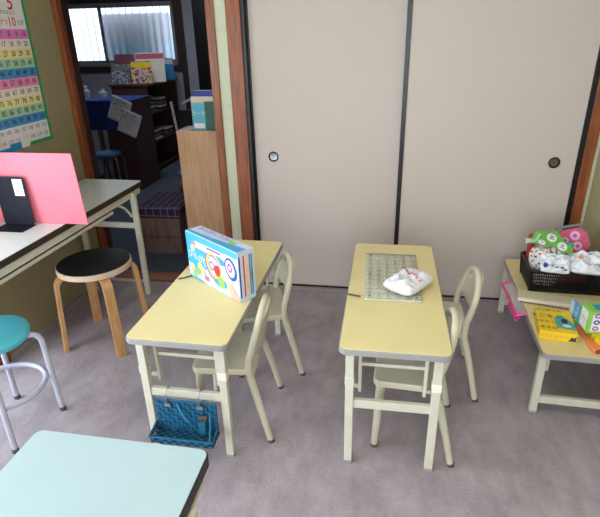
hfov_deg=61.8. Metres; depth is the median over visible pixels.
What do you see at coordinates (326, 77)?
door
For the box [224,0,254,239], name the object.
trim
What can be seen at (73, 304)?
baseboard
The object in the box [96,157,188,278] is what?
floor
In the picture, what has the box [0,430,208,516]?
desk
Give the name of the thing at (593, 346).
box
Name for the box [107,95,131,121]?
notice sheet
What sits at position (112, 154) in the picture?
stool
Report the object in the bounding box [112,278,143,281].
trim
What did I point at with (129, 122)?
notice sheet
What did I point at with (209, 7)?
trim
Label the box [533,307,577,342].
game box
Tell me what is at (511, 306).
pouch
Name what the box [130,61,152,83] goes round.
magazine
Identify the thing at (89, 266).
stool
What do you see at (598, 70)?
trim
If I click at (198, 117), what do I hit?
print
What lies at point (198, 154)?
base cabinet
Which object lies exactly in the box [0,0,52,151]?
poster
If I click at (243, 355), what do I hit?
child chair
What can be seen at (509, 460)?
floor
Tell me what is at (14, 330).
stool
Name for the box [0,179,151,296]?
desk
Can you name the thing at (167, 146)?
shelf
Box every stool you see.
[0,315,66,453]
[53,248,147,357]
[96,150,127,179]
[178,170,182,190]
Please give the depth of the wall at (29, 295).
2.89 m
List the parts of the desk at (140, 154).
leg, panel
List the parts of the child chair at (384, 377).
leg, seat, leg, leg, frame, backrest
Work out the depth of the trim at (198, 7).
6.48 m
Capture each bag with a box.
[383,267,433,295]
[540,252,569,273]
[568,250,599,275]
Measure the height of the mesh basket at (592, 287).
0.125 m
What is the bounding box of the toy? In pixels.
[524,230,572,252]
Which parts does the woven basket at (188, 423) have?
panel, panel, cord, panel, panel, handle, panel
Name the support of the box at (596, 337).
on the box at (593, 346)
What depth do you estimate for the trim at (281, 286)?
3.34 m
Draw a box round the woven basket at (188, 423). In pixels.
[148,386,219,448]
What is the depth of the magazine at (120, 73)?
5.99 m
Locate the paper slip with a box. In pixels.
[181,126,193,129]
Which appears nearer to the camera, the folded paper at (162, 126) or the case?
the case
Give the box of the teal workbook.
[191,102,205,129]
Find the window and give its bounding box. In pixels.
[67,0,181,72]
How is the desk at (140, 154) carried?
on the floor at (125, 239)
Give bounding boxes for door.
[245,0,407,287]
[394,0,599,299]
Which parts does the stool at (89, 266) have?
leg, seat, seat, leg, leg, leg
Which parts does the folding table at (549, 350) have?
leg, leg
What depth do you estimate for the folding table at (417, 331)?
1.86 m
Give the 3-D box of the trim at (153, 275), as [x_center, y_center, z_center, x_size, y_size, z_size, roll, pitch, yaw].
[-0.886,0.140,3.552,0.847,0.032,0.128,3,24,9]
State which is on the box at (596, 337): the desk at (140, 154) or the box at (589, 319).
the box at (589, 319)
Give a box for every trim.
[0,351,11,365]
[50,0,111,278]
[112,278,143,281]
[115,270,180,281]
[175,0,191,109]
[191,0,211,89]
[204,0,232,238]
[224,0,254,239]
[240,0,258,240]
[263,284,498,300]
[565,60,599,229]
[568,77,599,228]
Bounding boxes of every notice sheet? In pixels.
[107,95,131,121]
[117,107,141,137]
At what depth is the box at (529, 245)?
2.62 m
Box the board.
[0,152,88,224]
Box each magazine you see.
[111,64,130,83]
[114,54,133,82]
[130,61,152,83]
[135,52,165,81]
[164,58,175,79]
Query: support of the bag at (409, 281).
on the printed sheet at (380, 267)
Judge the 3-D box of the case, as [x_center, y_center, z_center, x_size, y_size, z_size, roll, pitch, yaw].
[1.268,0.207,2.412,0.410,0.020,0.098,8,26,21]
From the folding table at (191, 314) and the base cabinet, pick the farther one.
the base cabinet
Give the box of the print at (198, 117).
[192,111,204,127]
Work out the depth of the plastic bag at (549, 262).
2.46 m
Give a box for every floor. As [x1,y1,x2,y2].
[0,278,599,516]
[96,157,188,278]
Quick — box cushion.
[138,191,185,217]
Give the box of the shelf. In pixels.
[109,78,180,167]
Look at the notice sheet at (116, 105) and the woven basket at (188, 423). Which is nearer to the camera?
the woven basket at (188, 423)
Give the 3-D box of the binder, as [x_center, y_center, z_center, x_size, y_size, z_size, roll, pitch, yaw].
[-0.602,-0.966,3.248,0.160,0.236,0.029,3,24,9]
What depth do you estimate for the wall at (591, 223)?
2.72 m
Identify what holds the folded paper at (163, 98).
on the folded paper
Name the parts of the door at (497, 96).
pull, pull dish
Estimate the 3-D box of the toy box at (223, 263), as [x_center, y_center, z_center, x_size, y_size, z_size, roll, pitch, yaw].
[-0.344,0.017,2.150,0.084,0.223,0.376,-22,31,-39]
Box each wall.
[0,0,98,354]
[81,0,199,152]
[213,0,599,239]
[582,148,599,278]
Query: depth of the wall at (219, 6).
2.92 m
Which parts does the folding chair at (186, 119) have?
leg, backrest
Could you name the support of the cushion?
on the box at (163, 218)
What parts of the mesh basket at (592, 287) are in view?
corner post, corner post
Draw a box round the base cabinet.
[176,126,224,235]
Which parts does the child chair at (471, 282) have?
seat, frame, leg, backrest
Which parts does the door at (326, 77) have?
pull, pull dish, frame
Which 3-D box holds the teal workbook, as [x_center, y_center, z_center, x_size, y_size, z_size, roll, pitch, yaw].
[-0.646,-0.913,3.218,0.088,0.166,0.020,3,24,9]
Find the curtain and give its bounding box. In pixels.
[102,12,174,59]
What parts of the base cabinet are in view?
panel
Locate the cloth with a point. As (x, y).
(98, 106)
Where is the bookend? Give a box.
[0,176,34,232]
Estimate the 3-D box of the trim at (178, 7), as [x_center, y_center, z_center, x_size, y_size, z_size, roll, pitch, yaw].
[-1.531,-2.552,6.669,0.070,2.400,0.040,3,24,9]
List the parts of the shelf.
panel, panel, panel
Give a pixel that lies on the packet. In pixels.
(575, 308)
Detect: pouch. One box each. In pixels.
[501,281,526,320]
[528,245,566,285]
[554,223,589,251]
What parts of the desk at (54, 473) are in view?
leg, rail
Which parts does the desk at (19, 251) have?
shelf rail, leg, leg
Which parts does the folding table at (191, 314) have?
leg, hinge rod, leg, leg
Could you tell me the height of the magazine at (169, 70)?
0.258 m
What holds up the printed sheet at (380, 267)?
on the folding table at (417, 331)
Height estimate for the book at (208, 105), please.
0.176 m
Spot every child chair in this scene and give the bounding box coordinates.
[193,293,283,443]
[239,252,304,377]
[370,307,462,467]
[443,266,483,402]
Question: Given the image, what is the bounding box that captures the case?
[517,289,599,307]
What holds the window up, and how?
in the wall at (94, 82)
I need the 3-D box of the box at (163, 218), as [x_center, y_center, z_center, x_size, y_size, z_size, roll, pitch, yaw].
[-1.051,-0.299,4.059,0.350,0.385,0.440,2,24,7]
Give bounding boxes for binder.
[193,90,211,95]
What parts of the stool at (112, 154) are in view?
leg, seat, leg, leg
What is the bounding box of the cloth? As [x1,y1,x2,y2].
[85,95,150,129]
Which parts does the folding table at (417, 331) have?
leg, hinge rod, leg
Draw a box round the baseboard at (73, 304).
[11,281,99,359]
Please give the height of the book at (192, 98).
0.201 m
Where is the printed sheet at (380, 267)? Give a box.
[364,253,422,302]
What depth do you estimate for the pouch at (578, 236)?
2.58 m
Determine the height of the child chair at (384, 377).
0.582 m
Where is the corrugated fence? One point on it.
(152, 6)
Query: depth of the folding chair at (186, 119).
4.51 m
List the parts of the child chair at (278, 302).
seat, frame, backrest, leg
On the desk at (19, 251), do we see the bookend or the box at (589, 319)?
the bookend
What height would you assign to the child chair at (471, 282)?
0.582 m
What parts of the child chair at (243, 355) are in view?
leg, leg, seat, frame, leg, backrest, leg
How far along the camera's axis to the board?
2.32 m
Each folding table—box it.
[126,240,282,457]
[339,243,452,471]
[497,259,599,413]
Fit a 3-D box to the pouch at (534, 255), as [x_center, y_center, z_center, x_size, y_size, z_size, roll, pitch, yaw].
[1.267,0.026,2.576,0.182,0.214,0.111,3,24,9]
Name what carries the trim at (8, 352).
attached to the wall at (29, 295)
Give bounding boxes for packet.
[569,299,581,324]
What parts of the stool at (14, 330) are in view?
leg, leg, seat, leg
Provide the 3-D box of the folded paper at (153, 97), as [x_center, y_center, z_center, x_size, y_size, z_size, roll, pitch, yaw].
[-1.861,-2.072,6.467,0.200,0.022,0.180,1,24,6]
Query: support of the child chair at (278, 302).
on the floor at (509, 460)
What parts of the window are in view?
sash, sash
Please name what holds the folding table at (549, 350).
on the floor at (509, 460)
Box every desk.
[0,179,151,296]
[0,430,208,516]
[98,96,160,188]
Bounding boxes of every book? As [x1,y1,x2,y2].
[190,96,212,118]
[204,101,214,129]
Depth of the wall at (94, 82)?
6.82 m
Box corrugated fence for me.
[71,6,172,60]
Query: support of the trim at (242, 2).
attached to the wall at (219, 6)
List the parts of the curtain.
panel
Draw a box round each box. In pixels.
[138,191,187,253]
[185,226,255,302]
[525,234,535,260]
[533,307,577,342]
[557,249,589,283]
[574,322,599,353]
[578,302,599,333]
[579,325,599,345]
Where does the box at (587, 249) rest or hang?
in the mesh basket at (592, 287)
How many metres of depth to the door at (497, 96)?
2.74 m
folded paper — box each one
[150,96,165,99]
[150,98,165,100]
[158,125,172,128]
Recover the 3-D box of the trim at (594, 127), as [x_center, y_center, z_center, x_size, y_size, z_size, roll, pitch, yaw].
[1.572,-0.582,2.771,0.054,1.840,0.142,3,24,9]
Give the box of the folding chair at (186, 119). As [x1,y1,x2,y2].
[170,99,192,134]
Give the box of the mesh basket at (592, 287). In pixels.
[520,251,599,295]

